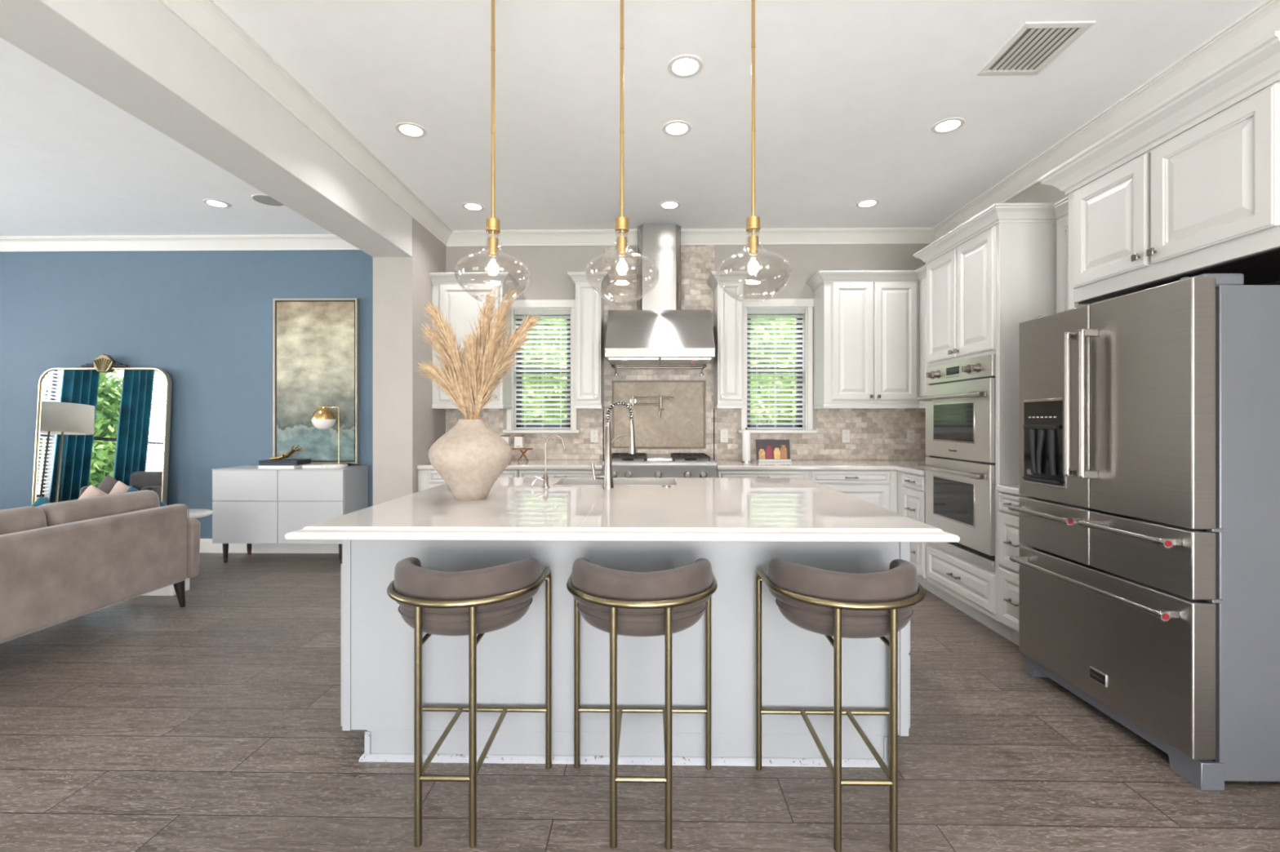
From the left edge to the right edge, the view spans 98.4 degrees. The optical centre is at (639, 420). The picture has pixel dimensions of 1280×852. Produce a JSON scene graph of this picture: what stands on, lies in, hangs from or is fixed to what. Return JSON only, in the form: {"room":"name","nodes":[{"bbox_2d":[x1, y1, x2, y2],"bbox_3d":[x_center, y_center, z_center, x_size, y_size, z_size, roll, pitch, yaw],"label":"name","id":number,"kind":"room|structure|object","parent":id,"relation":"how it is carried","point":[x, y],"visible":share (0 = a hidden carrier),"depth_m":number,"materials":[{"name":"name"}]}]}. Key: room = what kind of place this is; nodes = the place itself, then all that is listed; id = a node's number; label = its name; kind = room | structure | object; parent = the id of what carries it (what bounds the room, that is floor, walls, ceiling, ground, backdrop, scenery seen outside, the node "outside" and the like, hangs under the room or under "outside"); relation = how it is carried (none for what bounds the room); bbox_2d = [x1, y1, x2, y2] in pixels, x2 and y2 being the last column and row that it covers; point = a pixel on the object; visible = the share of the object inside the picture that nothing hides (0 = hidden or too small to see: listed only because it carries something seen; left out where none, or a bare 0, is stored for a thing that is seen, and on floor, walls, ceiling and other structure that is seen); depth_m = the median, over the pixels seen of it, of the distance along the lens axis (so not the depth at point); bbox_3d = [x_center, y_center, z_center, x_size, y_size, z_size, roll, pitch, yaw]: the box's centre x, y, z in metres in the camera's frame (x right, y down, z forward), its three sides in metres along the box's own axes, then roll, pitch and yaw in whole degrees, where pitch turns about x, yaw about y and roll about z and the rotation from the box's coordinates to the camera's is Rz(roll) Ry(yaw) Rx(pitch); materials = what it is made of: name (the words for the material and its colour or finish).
{"room":"kitchen","nodes":[
{"label":"kitchen","id":0,"kind":"room"},
{"bbox_2d":[0,249,373,538],"bbox_3d":[-5.183,-0.241,5.481,6.045,3.050,0.200,0,0,1],"label":"wall","id":1,"kind":"structure","parent":0,"point":[203,318],"depth_m":5.37,"materials":[{"name":"blue paint"}]},
{"bbox_2d":[0,234,359,252],"bbox_3d":[-5.161,-1.707,1.035,5.844,0.118,8.690,0,0,1],"label":"trim","id":2,"kind":"structure","parent":1,"relation":"attached to","point":[308,242],"depth_m":5.32,"materials":[{"name":"white paint"}]},
{"bbox_2d":[200,538,338,553],"bbox_3d":[-5.085,1.216,5.372,5.844,0.135,0.014,0,0,1],"label":"baseboard","id":3,"kind":"structure","parent":1,"relation":"attached to","point":[206,545],"depth_m":5.34,"materials":[{"name":"white paint"}]},
{"bbox_2d":[272,297,359,464],"bbox_3d":[-3.120,-0.377,5.322,0.819,1.590,0.045,0,0,1],"label":"painting","id":4,"kind":"object","parent":1,"relation":"attached to","point":[316,341],"visible":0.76,"depth_m":5.31,"materials":[{"name":"paint"}]},
{"bbox_2d":[0,0,412,257],"bbox_3d":[-2.083,-1.548,0.566,0.326,0.437,7.860,0,0,1],"label":"beam","id":5,"kind":"structure","parent":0,"point":[138,56],"depth_m":2.45,"materials":[{"name":"paint"}]},
{"bbox_2d":[373,217,445,506],"bbox_3d":[-2.007,-0.241,4.966,0.326,3.050,0.940,0,0,1],"label":"wall","id":6,"kind":"structure","parent":0,"point":[406,425],"depth_m":4.50,"materials":[{"name":"beige paint"}]},
{"bbox_2d":[157,0,1279,246],"bbox_3d":[0.396,-1.707,0.893,4.620,0.118,8.600,0,0,1],"label":"trim","id":7,"kind":"structure","parent":6,"relation":"attached to","point":[207,19],"depth_m":3.36,"materials":[{"name":"white paint"}]},
{"bbox_2d":[0,0,1266,236],"bbox_3d":[-2.688,-1.841,0.992,11.190,0.150,9.090,0,0,1],"label":"ceiling","id":8,"kind":"structure","parent":0,"point":[850,95],"depth_m":3.15,"materials":[{"name":"paint"}]},
{"bbox_2d":[203,199,230,208],"bbox_3d":[-3.442,-1.763,4.490,0.180,0.006,0.180,0,0,1],"label":"recessed light","id":9,"kind":"object","parent":8,"relation":"in","point":[213,202],"visible":1,"depth_m":4.49,"materials":[{"name":"white"}]},
{"bbox_2d":[251,194,284,206],"bbox_3d":[-2.974,-1.762,4.422,0.230,0.007,0.230,0,0,1],"label":"ceiling speaker","id":10,"kind":"object","parent":8,"relation":"attached to","point":[261,198],"visible":0.7,"depth_m":4.41,"materials":[{"name":"white paint"}]},
{"bbox_2d":[395,121,426,137],"bbox_3d":[-1.392,-1.763,3.355,0.180,0.006,0.180,0,0,1],"label":"recessed light","id":11,"kind":"object","parent":8,"relation":"in","point":[411,130],"visible":1,"depth_m":3.35,"materials":[{"name":"white"}]},
{"bbox_2d":[462,202,484,211],"bbox_3d":[-1.376,-1.763,4.555,0.180,0.006,0.180,0,0,1],"label":"recessed light","id":12,"kind":"object","parent":8,"relation":"in","point":[475,206],"visible":1,"depth_m":4.55,"materials":[{"name":"white"}]},
{"bbox_2d":[453,0,530,302],"bbox_3d":[-0.583,-1.122,2.191,0.292,1.287,0.292,0,0,-9],"label":"pendant light","id":13,"kind":"object","parent":8,"relation":"hanging from","point":[492,224],"visible":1,"depth_m":2.18,"materials":[{"name":"gold metal"}]},
{"bbox_2d":[487,231,498,256],"bbox_3d":[-0.583,-0.704,2.191,0.042,0.095,0.042,0,0,1],"label":"socket","id":14,"kind":"object","parent":13,"relation":"attached to","point":[492,246],"depth_m":2.18,"materials":[{"name":"gold metal"}]},
{"bbox_2d":[584,0,658,302],"bbox_3d":[-0.071,-1.122,2.182,0.292,1.287,0.292,0,0,-9],"label":"pendant light","id":15,"kind":"object","parent":8,"relation":"hanging from","point":[621,223],"visible":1,"depth_m":2.17,"materials":[{"name":"clear glass"}]},
{"bbox_2d":[616,231,626,255],"bbox_3d":[-0.071,-0.704,2.182,0.042,0.095,0.042,0,0,1],"label":"socket","id":16,"kind":"object","parent":15,"relation":"attached to","point":[621,241],"depth_m":2.17,"materials":[{"name":"gold metal"}]},
{"bbox_2d":[658,200,680,209],"bbox_3d":[0.244,-1.763,4.521,0.180,0.006,0.180,0,0,1],"label":"recessed light","id":17,"kind":"object","parent":8,"relation":"in","point":[668,205],"visible":1,"depth_m":4.52,"materials":[{"name":"white"}]},
{"bbox_2d":[662,120,691,136],"bbox_3d":[0.223,-1.763,3.337,0.180,0.006,0.180,0,0,1],"label":"recessed light","id":18,"kind":"object","parent":8,"relation":"in","point":[673,128],"visible":1,"depth_m":3.33,"materials":[{"name":"white"}]},
{"bbox_2d":[666,54,703,77],"bbox_3d":[0.226,-1.763,2.752,0.180,0.006,0.180,0,0,1],"label":"recessed light","id":19,"kind":"object","parent":8,"relation":"in","point":[682,65],"visible":1,"depth_m":2.74,"materials":[{"name":"white paint"}]},
{"bbox_2d":[715,0,791,302],"bbox_3d":[0.446,-1.122,2.173,0.292,1.287,0.292,0,0,11],"label":"pendant light","id":20,"kind":"object","parent":8,"relation":"hanging from","point":[753,222],"visible":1,"depth_m":2.17,"materials":[{"name":"clear glass"}]},
{"bbox_2d":[747,230,758,254],"bbox_3d":[0.446,-0.704,2.173,0.042,0.095,0.042,0,0,1],"label":"socket","id":21,"kind":"object","parent":20,"relation":"attached to","point":[753,241],"depth_m":2.16,"materials":[{"name":"gold metal"}]},
{"bbox_2d":[855,199,879,208],"bbox_3d":[1.850,-1.763,4.489,0.180,0.006,0.180,0,0,1],"label":"recessed light","id":22,"kind":"object","parent":8,"relation":"in","point":[866,203],"visible":1,"depth_m":4.49,"materials":[{"name":"white"}]},
{"bbox_2d":[930,117,965,133],"bbox_3d":[1.843,-1.763,3.304,0.180,0.006,0.180,0,0,1],"label":"recessed light","id":23,"kind":"object","parent":8,"relation":"in","point":[951,124],"visible":1,"depth_m":3.30,"materials":[{"name":"white"}]},
{"bbox_2d":[976,21,1096,75],"bbox_3d":[1.866,-1.761,2.628,0.310,0.010,0.370,0,0,1],"label":"ceiling vent","id":24,"kind":"object","parent":8,"relation":"in","point":[1033,46],"visible":1,"depth_m":2.60,"materials":[{"name":"white metal"}]},
{"bbox_2d":[0,552,1279,851],"bbox_3d":[-2.688,1.344,0.992,11.190,0.120,9.090,0,0,1],"label":"floor","id":25,"kind":"structure","parent":0,"point":[212,723],"depth_m":2.01,"materials":[{"name":"grey wood"}]},
{"bbox_2d":[0,489,200,644],"bbox_3d":[-3.557,0.879,2.747,0.891,0.814,2.320,0,0,1],"label":"sofa","id":26,"kind":"object","parent":25,"relation":"on","point":[64,561],"visible":1,"depth_m":3.15,"materials":[{"name":"fabric"}]},
{"bbox_2d":[0,506,46,534],"bbox_3d":[-3.369,0.664,2.744,0.180,0.380,0.694,-8,0,1],"label":"cushion","id":27,"kind":"object","parent":26,"relation":"on","point":[28,517],"depth_m":2.95,"materials":[{"name":"fabric"}]},
{"bbox_2d":[30,497,50,506],"bbox_3d":[-3.603,0.724,3.323,0.187,0.539,0.544,0,0,13],"label":"throw pillow","id":28,"kind":"object","parent":26,"relation":"on","point":[41,500],"visible":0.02,"depth_m":3.28,"materials":[{"name":"teal fabric"}]},
{"bbox_2d":[78,484,109,499],"bbox_3d":[-3.567,0.699,3.633,0.204,0.566,0.573,0,0,17],"label":"throw pillow","id":29,"kind":"object","parent":26,"relation":"on","point":[91,491],"visible":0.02,"depth_m":3.55,"materials":[{"name":"fabric"}]},
{"bbox_2d":[37,489,159,526],"bbox_3d":[-3.357,0.664,3.454,0.180,0.380,0.694,-8,0,1],"label":"cushion","id":30,"kind":"object","parent":26,"relation":"on","point":[76,510],"depth_m":3.35,"materials":[{"name":"fabric"}]},
{"bbox_2d":[97,475,117,494],"bbox_3d":[-3.674,0.624,3.845,0.160,0.492,0.491,0,0,7],"label":"throw pillow","id":31,"kind":"object","parent":26,"relation":"on","point":[106,486],"visible":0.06,"depth_m":3.80,"materials":[{"name":"grey fabric"}]},
{"bbox_2d":[108,480,128,494],"bbox_3d":[-3.535,0.624,3.792,0.143,0.423,0.426,0,0,7],"label":"throw pillow","id":32,"kind":"object","parent":26,"relation":"on","point":[119,487],"visible":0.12,"depth_m":3.75,"materials":[{"name":"fabric"}]},
{"bbox_2d":[125,485,166,506],"bbox_3d":[-3.435,0.624,3.770,0.121,0.358,0.358,0,0,23],"label":"throw pillow","id":33,"kind":"object","parent":26,"relation":"on","point":[131,489],"visible":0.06,"depth_m":3.75,"materials":[{"name":"teal fabric"}]},
{"bbox_2d":[31,354,172,506],"bbox_3d":[-5.144,0.323,5.272,1.264,1.920,0.138,0,0,1],"label":"floor mirror","id":34,"kind":"object","parent":25,"relation":"on","point":[92,424],"visible":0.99,"depth_m":5.28,"materials":[{"name":"gold metal"}]},
{"bbox_2d":[140,509,213,595],"bbox_3d":[-3.626,1.004,4.284,0.500,0.557,0.500,0,0,1],"label":"side table","id":35,"kind":"object","parent":25,"relation":"on","point":[169,590],"visible":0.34,"depth_m":4.14,"materials":[{"name":"stone"}]},
{"bbox_2d":[211,465,368,563],"bbox_3d":[-3.212,0.859,5.113,1.183,0.849,0.438,0,0,1],"label":"sideboard","id":36,"kind":"object","parent":25,"relation":"on","point":[251,504],"visible":0.83,"depth_m":4.90,"materials":[{"name":"white paint"}]},
{"bbox_2d":[258,464,303,468],"bbox_3d":[-3.267,0.420,5.068,0.330,0.026,0.220,0,0,1],"label":"book","id":37,"kind":"object","parent":36,"relation":"on","point":[260,466],"visible":0.6,"depth_m":4.96,"materials":[{"name":"white paper"}]},
{"bbox_2d":[258,458,311,465],"bbox_3d":[-3.262,0.384,5.077,0.344,0.045,0.224,0,0,-1],"label":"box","id":38,"kind":"object","parent":37,"relation":"on","point":[283,461],"visible":0.9,"depth_m":4.97,"materials":[{"name":"black"}]},
{"bbox_2d":[269,444,303,459],"bbox_3d":[-3.258,0.295,5.063,0.292,0.142,0.101,0,0,1],"label":"sculpture","id":39,"kind":"object","parent":38,"relation":"on","point":[289,454],"visible":1,"depth_m":5.06,"materials":[{"name":"gold metal"}]},
{"bbox_2d":[302,462,332,468],"bbox_3d":[-2.972,0.418,5.092,0.180,0.030,0.220,0,0,-8],"label":"book","id":40,"kind":"object","parent":36,"relation":"on","point":[309,465],"visible":0.77,"depth_m":4.99,"materials":[{"name":"white paper"}]},
{"bbox_2d":[311,406,348,468],"bbox_3d":[-2.831,0.154,5.040,0.313,0.558,0.216,0,0,1],"label":"table lamp","id":41,"kind":"object","parent":36,"relation":"on","point":[322,419],"visible":1,"depth_m":4.99,"materials":[{"name":"metal"}]},
{"bbox_2d":[417,470,519,492],"bbox_3d":[-1.423,0.848,4.858,0.842,0.872,0.656,0,0,1],"label":"base cabinet","id":42,"kind":"object","parent":25,"relation":"on","point":[427,479],"visible":0.12,"depth_m":4.58,"materials":[{"name":"paint"}]},
{"bbox_2d":[416,459,604,470],"bbox_3d":[-1.072,0.390,4.880,1.544,0.040,0.661,0,0,1],"label":"countertop","id":43,"kind":"structure","parent":42,"relation":"on","point":[522,464],"depth_m":4.60,"materials":[{"name":"white stone"}]},
{"bbox_2d":[510,448,533,461],"bbox_3d":[-1.133,0.310,5.000,0.300,0.117,0.120,0,0,1],"label":"wooden riser","id":44,"kind":"object","parent":43,"relation":"on","point":[520,449],"visible":0.52,"depth_m":4.97,"materials":[{"name":"brown wood"}]},
{"bbox_2d":[513,435,524,448],"bbox_3d":[-1.093,0.193,4.999,0.085,0.117,0.082,0,0,1],"label":"canister","id":45,"kind":"object","parent":44,"relation":"on","point":[519,442],"visible":1,"depth_m":4.96,"materials":[{"name":"white ceramic"}]},
{"bbox_2d":[386,557,551,848],"bbox_3d":[-0.585,0.871,1.847,0.508,0.822,0.424,0,0,1],"label":"bar stool","id":46,"kind":"object","parent":25,"relation":"on","point":[479,602],"visible":1,"depth_m":1.70,"materials":[{"name":"brown leather"}]},
{"bbox_2d":[519,469,603,477],"bbox_3d":[-0.651,0.848,4.844,0.700,0.872,0.656,0,0,1],"label":"base cabinet","id":47,"kind":"object","parent":25,"relation":"on","point":[522,473],"visible":0.17,"depth_m":4.56,"materials":[{"name":"paint"}]},
{"bbox_2d":[340,540,910,767],"bbox_3d":[-0.034,0.848,2.780,2.206,0.872,1.443,0,0,1],"label":"kitchen island","id":48,"kind":"object","parent":25,"relation":"on","point":[377,644],"visible":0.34,"depth_m":2.07,"materials":[{"name":"paint"}]},
{"bbox_2d":[284,477,959,542],"bbox_3d":[-0.056,0.390,2.737,2.280,0.040,1.749,0,0,1],"label":"island countertop","id":49,"kind":"structure","parent":48,"relation":"on","point":[571,508],"depth_m":2.11,"materials":[{"name":"white stone"}]},
{"bbox_2d":[428,419,511,500],"bbox_3d":[-0.800,0.183,2.614,0.378,0.374,0.378,0,0,1],"label":"vase","id":50,"kind":"object","parent":49,"relation":"on","point":[469,457],"visible":0.99,"depth_m":2.50,"materials":[{"name":"ceramic"}]},
{"bbox_2d":[418,323,464,387],"bbox_3d":[-0.936,-0.109,2.634,0.305,0.747,0.209,0,0,1],"label":"pampas plume","id":51,"kind":"object","parent":50,"relation":"in","point":[428,332],"visible":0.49,"depth_m":2.63},
{"bbox_2d":[414,357,469,419],"bbox_3d":[-0.906,-0.017,2.580,0.218,0.563,0.255,0,0,29],"label":"pampas plume","id":52,"kind":"object","parent":50,"relation":"in","point":[442,380],"visible":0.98,"depth_m":2.55},
{"bbox_2d":[422,300,467,419],"bbox_3d":[-0.895,-0.156,2.618,0.285,0.840,0.229,0,0,1],"label":"pampas plume","id":53,"kind":"object","parent":50,"relation":"in","point":[446,339],"visible":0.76,"depth_m":2.59},
{"bbox_2d":[450,329,483,419],"bbox_3d":[-0.800,-0.079,2.577,0.190,0.687,0.183,0,0,-24],"label":"pampas plume","id":54,"kind":"object","parent":50,"relation":"in","point":[469,346],"visible":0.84,"depth_m":2.56},
{"bbox_2d":[458,289,497,419],"bbox_3d":[-0.778,-0.189,2.642,0.212,0.906,0.207,0,0,-44],"label":"pampas plume","id":55,"kind":"object","parent":50,"relation":"in","point":[485,313],"visible":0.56,"depth_m":2.62},
{"bbox_2d":[462,286,520,417],"bbox_3d":[-0.709,-0.193,2.621,0.301,0.914,0.212,0,0,1],"label":"pampas plume","id":56,"kind":"object","parent":50,"relation":"in","point":[499,320],"visible":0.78,"depth_m":2.59},
{"bbox_2d":[466,355,516,419],"bbox_3d":[-0.687,-0.027,2.575,0.237,0.584,0.242,0,0,-14],"label":"pampas plume","id":57,"kind":"object","parent":50,"relation":"in","point":[500,370],"visible":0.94,"depth_m":2.54},
{"bbox_2d":[469,320,513,417],"bbox_3d":[-0.742,-0.120,2.652,0.195,0.768,0.234,0,0,43],"label":"pampas plume","id":58,"kind":"object","parent":50,"relation":"in","point":[508,324],"visible":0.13,"depth_m":2.65},
{"bbox_2d":[466,332,530,419],"bbox_3d":[-0.664,-0.079,2.563,0.321,0.686,0.220,0,0,30],"label":"pampas plume","id":59,"kind":"object","parent":50,"relation":"in","point":[513,348],"visible":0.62,"depth_m":2.55},
{"bbox_2d":[477,310,542,419],"bbox_3d":[-0.635,-0.134,2.616,0.356,0.798,0.214,0,0,1],"label":"pampas plume","id":60,"kind":"object","parent":50,"relation":"in","point":[530,322],"visible":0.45,"depth_m":2.62},
{"bbox_2d":[532,435,564,488],"bbox_3d":[-0.504,0.225,3.051,0.181,0.290,0.045,0,0,-9],"label":"tap","id":61,"kind":"object","parent":49,"relation":"on","point":[545,482],"visible":1,"depth_m":3.04,"materials":[{"name":"silver metal"}]},
{"bbox_2d":[591,400,635,488],"bbox_3d":[-0.144,0.131,3.043,0.250,0.479,0.062,0,0,-8],"label":"spring faucet","id":62,"kind":"object","parent":49,"relation":"on","point":[607,477],"visible":1,"depth_m":3.03,"materials":[{"name":"silver metal"}]},
{"bbox_2d":[566,557,717,849],"bbox_3d":[0.006,0.871,1.841,0.508,0.822,0.424,0,0,1],"label":"bar stool","id":63,"kind":"object","parent":25,"relation":"on","point":[667,602],"visible":1,"depth_m":1.69,"materials":[{"name":"brown leather"}]},
{"bbox_2d":[716,470,809,479],"bbox_3d":[1.016,0.848,4.815,0.765,0.872,0.656,0,0,1],"label":"base cabinet","id":64,"kind":"object","parent":25,"relation":"on","point":[720,473],"visible":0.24,"depth_m":4.53,"materials":[{"name":"paint"}]},
{"bbox_2d":[714,460,925,475],"bbox_3d":[1.696,0.390,4.608,2.131,0.040,1.109,0,0,1],"label":"countertop","id":65,"kind":"structure","parent":64,"relation":"on","point":[905,466],"depth_m":4.52,"materials":[{"name":"white stone"}]},
{"bbox_2d":[602,453,716,477],"bbox_3d":[0.166,0.398,4.805,0.930,0.197,0.666,0,0,1],"label":"rangetop","id":66,"kind":"object","parent":65,"relation":"on","point":[624,464],"visible":0.88,"depth_m":4.52,"materials":[{"name":"metal"}]},
{"bbox_2d":[740,427,751,462],"bbox_3d":[0.948,0.217,4.914,0.100,0.306,0.100,0,0,1],"label":"paper roll","id":67,"kind":"object","parent":65,"relation":"on","point":[745,433],"visible":1,"depth_m":4.88,"materials":[{"name":"white paper"}]},
{"bbox_2d":[755,459,791,462],"bbox_3d":[1.201,0.299,4.960,0.290,0.143,0.120,0,0,1],"label":"book stand","id":68,"kind":"object","parent":65,"relation":"on","point":[758,460],"visible":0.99,"depth_m":4.90,"materials":[{"name":"white ceramic"}]},
{"bbox_2d":[755,440,790,460],"bbox_3d":[1.197,0.267,4.975,0.304,0.187,0.055,0,0,1],"label":"cookbook","id":69,"kind":"object","parent":68,"relation":"on","point":[765,449],"visible":0.95,"depth_m":4.96,"materials":[{"name":"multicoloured paper"}]},
{"bbox_2d":[755,558,925,851],"bbox_3d":[0.677,0.871,1.827,0.508,0.822,0.424,0,0,1],"label":"bar stool","id":70,"kind":"object","parent":25,"relation":"on","point":[837,605],"visible":1,"depth_m":1.68,"materials":[{"name":"leather"}]},
{"bbox_2d":[808,470,897,512],"bbox_3d":[1.756,0.848,4.802,0.715,0.872,0.656,0,0,1],"label":"base cabinet","id":71,"kind":"object","parent":25,"relation":"on","point":[879,488],"visible":0.35,"depth_m":4.51,"materials":[{"name":"paint"}]},
{"bbox_2d":[897,471,936,595],"bbox_3d":[2.397,0.848,4.280,0.696,0.872,0.478,0,0,1],"label":"base cabinet","id":72,"kind":"object","parent":25,"relation":"on","point":[911,488],"visible":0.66,"depth_m":4.18,"materials":[{"name":"paint"}]},
{"bbox_2d":[913,202,1056,641],"bbox_3d":[2.381,0.024,3.619,0.709,2.519,0.974,0,0,1],"label":"tall cabinet","id":73,"kind":"object","parent":25,"relation":"on","point":[995,272],"visible":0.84,"depth_m":3.24,"materials":[{"name":"paint"}]},
{"bbox_2d":[916,354,995,571],"bbox_3d":[2.298,0.248,3.623,0.592,1.276,0.769,0,0,1],"label":"double wall oven","id":74,"kind":"object","parent":73,"relation":"in","point":[959,398],"visible":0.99,"depth_m":3.52,"materials":[{"name":"metal"}]},
{"bbox_2d":[998,492,1026,645],"bbox_3d":[2.375,0.848,3.030,0.696,0.872,0.335,0,0,1],"label":"base cabinet","id":75,"kind":"object","parent":25,"relation":"on","point":[1008,520],"visible":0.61,"depth_m":3.10,"materials":[{"name":"paint"}]},
{"bbox_2d":[995,484,1025,496],"bbox_3d":[2.397,0.390,3.029,0.689,0.040,0.336,0,0,1],"label":"countertop","id":76,"kind":"structure","parent":75,"relation":"on","point":[1009,489],"depth_m":3.09,"materials":[{"name":"white stone"}]},
{"bbox_2d":[1008,273,1279,791],"bbox_3d":[2.274,0.384,2.359,0.862,1.800,0.907,0,0,1],"label":"refrigerator","id":77,"kind":"object","parent":25,"relation":"on","point":[1148,562],"visible":1,"depth_m":2.02,"materials":[{"name":"metal"}]},
{"bbox_2d":[445,244,928,460],"bbox_3d":[0.407,-0.241,5.290,5.150,3.050,0.208,0,0,1],"label":"wall","id":78,"kind":"structure","parent":0,"point":[875,433],"depth_m":5.18,"materials":[{"name":"tile"}]},
{"bbox_2d":[429,272,518,408],"bbox_3d":[-1.500,-0.701,5.030,0.698,1.190,0.394,0,0,1],"label":"upper cabinet","id":79,"kind":"object","parent":78,"relation":"attached to","point":[452,299],"visible":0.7,"depth_m":4.88,"materials":[{"name":"paint"}]},
{"bbox_2d":[502,299,579,433],"bbox_3d":[-0.926,-0.508,5.277,0.721,1.255,0.220,0,0,1],"label":"window","id":80,"kind":"structure","parent":78,"relation":"in","point":[520,304],"depth_m":5.20,"materials":[{"name":"white paint"}]},
{"bbox_2d":[514,310,570,429],"bbox_3d":[-0.926,-0.483,5.262,0.535,1.135,0.056,0,0,1],"label":"window blind","id":81,"kind":"object","parent":80,"relation":"attached to","point":[519,314],"visible":0.8,"depth_m":5.25,"materials":[{"name":"white plastic"}]},
{"bbox_2d":[567,271,610,408],"bbox_3d":[-0.456,-0.701,5.012,0.354,1.190,0.394,0,0,1],"label":"upper cabinet","id":82,"kind":"object","parent":78,"relation":"attached to","point":[589,306],"visible":1,"depth_m":4.86,"materials":[{"name":"paint"}]},
{"bbox_2d":[590,429,598,442],"bbox_3d":[-0.430,0.147,5.196,0.072,0.120,0.009,0,0,1],"label":"wall outlet","id":83,"kind":"object","parent":78,"relation":"attached to","point":[593,433],"visible":1,"depth_m":5.19,"materials":[{"name":"plastic"}]},
{"bbox_2d":[611,380,706,448],"bbox_3d":[0.175,-0.056,5.184,0.884,0.636,0.012,0,0,1],"label":"stone panel","id":84,"kind":"object","parent":78,"relation":"attached to","point":[682,423],"visible":1,"depth_m":5.18,"materials":[{"name":"stone"}]},
{"bbox_2d":[630,395,674,417],"bbox_3d":[0.110,-0.128,5.132,0.421,0.206,0.075,0,0,8],"label":"pot filler","id":85,"kind":"object","parent":84,"relation":"attached to","point":[633,401],"visible":1,"depth_m":5.11,"materials":[{"name":"silver metal"}]},
{"bbox_2d":[611,364,706,375],"bbox_3d":[0.176,-0.469,5.131,0.879,0.097,0.128,0,0,1],"label":"utensil rail","id":86,"kind":"object","parent":78,"relation":"attached to","point":[614,366],"visible":0.99,"depth_m":5.09,"materials":[{"name":"silver metal"}]},
{"bbox_2d":[604,223,715,365],"bbox_3d":[0.172,-1.125,4.882,0.918,1.278,0.612,0,0,1],"label":"range hood","id":87,"kind":"object","parent":78,"relation":"attached to","point":[659,332],"visible":1,"depth_m":4.87,"materials":[{"name":"metal"}]},
{"bbox_2d":[720,430,728,442],"bbox_3d":[0.790,0.147,5.174,0.072,0.120,0.009,0,0,1],"label":"wall outlet","id":88,"kind":"object","parent":78,"relation":"attached to","point":[724,433],"visible":1,"depth_m":5.17,"materials":[{"name":"plastic"}]},
{"bbox_2d":[706,271,751,408],"bbox_3d":[0.800,-0.701,4.990,0.354,1.190,0.394,0,0,1],"label":"upper cabinet","id":89,"kind":"object","parent":78,"relation":"attached to","point":[728,313],"visible":1,"depth_m":4.84,"materials":[{"name":"paint"}]},
{"bbox_2d":[737,298,817,433],"bbox_3d":[1.281,-0.508,5.239,0.726,1.255,0.220,0,0,1],"label":"window","id":90,"kind":"structure","parent":78,"relation":"in","point":[748,304],"depth_m":5.16,"materials":[{"name":"white paint"}]},
{"bbox_2d":[746,309,804,429],"bbox_3d":[1.281,-0.483,5.223,0.540,1.135,0.056,0,0,1],"label":"window blind","id":91,"kind":"object","parent":90,"relation":"attached to","point":[751,313],"visible":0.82,"depth_m":5.22,"materials":[{"name":"white plastic"}]},
{"bbox_2d":[842,430,849,442],"bbox_3d":[1.925,0.147,5.154,0.072,0.120,0.009,0,0,1],"label":"wall outlet","id":92,"kind":"object","parent":78,"relation":"attached to","point":[846,433],"visible":1,"depth_m":5.15,"materials":[{"name":"plastic"}]},
{"bbox_2d":[805,270,919,408],"bbox_3d":[2.163,-0.701,4.966,1.220,1.190,0.394,0,0,1],"label":"upper cabinet","id":93,"kind":"object","parent":78,"relation":"attached to","point":[866,324],"visible":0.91,"depth_m":4.82,"materials":[{"name":"paint"}]},
{"bbox_2d":[906,430,915,442],"bbox_3d":[2.525,0.147,5.144,0.072,0.120,0.009,0,0,1],"label":"wall outlet","id":94,"kind":"object","parent":78,"relation":"attached to","point":[910,433],"visible":1,"depth_m":5.14,"materials":[{"name":"plastic"}]},
{"bbox_2d":[1004,182,1068,203],"bbox_3d":[2.805,-0.241,0.851,0.200,3.050,9.000,0,0,1],"label":"wall","id":95,"kind":"structure","parent":0,"point":[1038,193],"depth_m":3.81,"materials":[{"name":"beige paint"}]},
{"bbox_2d":[915,264,926,408],"bbox_3d":[2.568,-0.701,4.430,0.389,1.190,0.802,0,0,1],"label":"upper cabinet","id":96,"kind":"object","parent":95,"relation":"attached to","point":[921,272],"visible":0.2,"depth_m":4.73,"materials":[{"name":"paint"}]},
{"bbox_2d":[1053,195,1068,312],"bbox_3d":[2.543,-0.668,3.027,0.389,1.125,0.342,0,0,1],"label":"upper cabinet","id":97,"kind":"object","parent":95,"relation":"attached to","point":[1061,207],"visible":0.09,"depth_m":3.13,"materials":[{"name":"paint"}]},
{"bbox_2d":[1037,31,1279,309],"bbox_3d":[2.423,-0.005,2.390,0.608,2.578,1.123,0,0,1],"label":"upper cabinet","id":98,"kind":"object","parent":95,"relation":"attached to","point":[1189,186],"visible":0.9,"depth_m":2.22,"materials":[{"name":"paint"}]},
{"label":"outside","id":99,"kind":"structure","parent":0,"visible":0},
{"bbox_3d":[0.000,1.684,0.000,80.000,0.200,80.000,0,0,1],"label":"ground","id":100,"kind":"structure","parent":99,"visible":0},
{"bbox_2d":[522,318,795,422],"bbox_3d":[0.388,-0.893,8.119,9.712,5.390,1.667,0,0,1],"label":"window view","id":101,"kind":"object","parent":100,"relation":"on","point":[562,334],"visible":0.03,"depth_m":7.82,"materials":[{"name":"green plant"}]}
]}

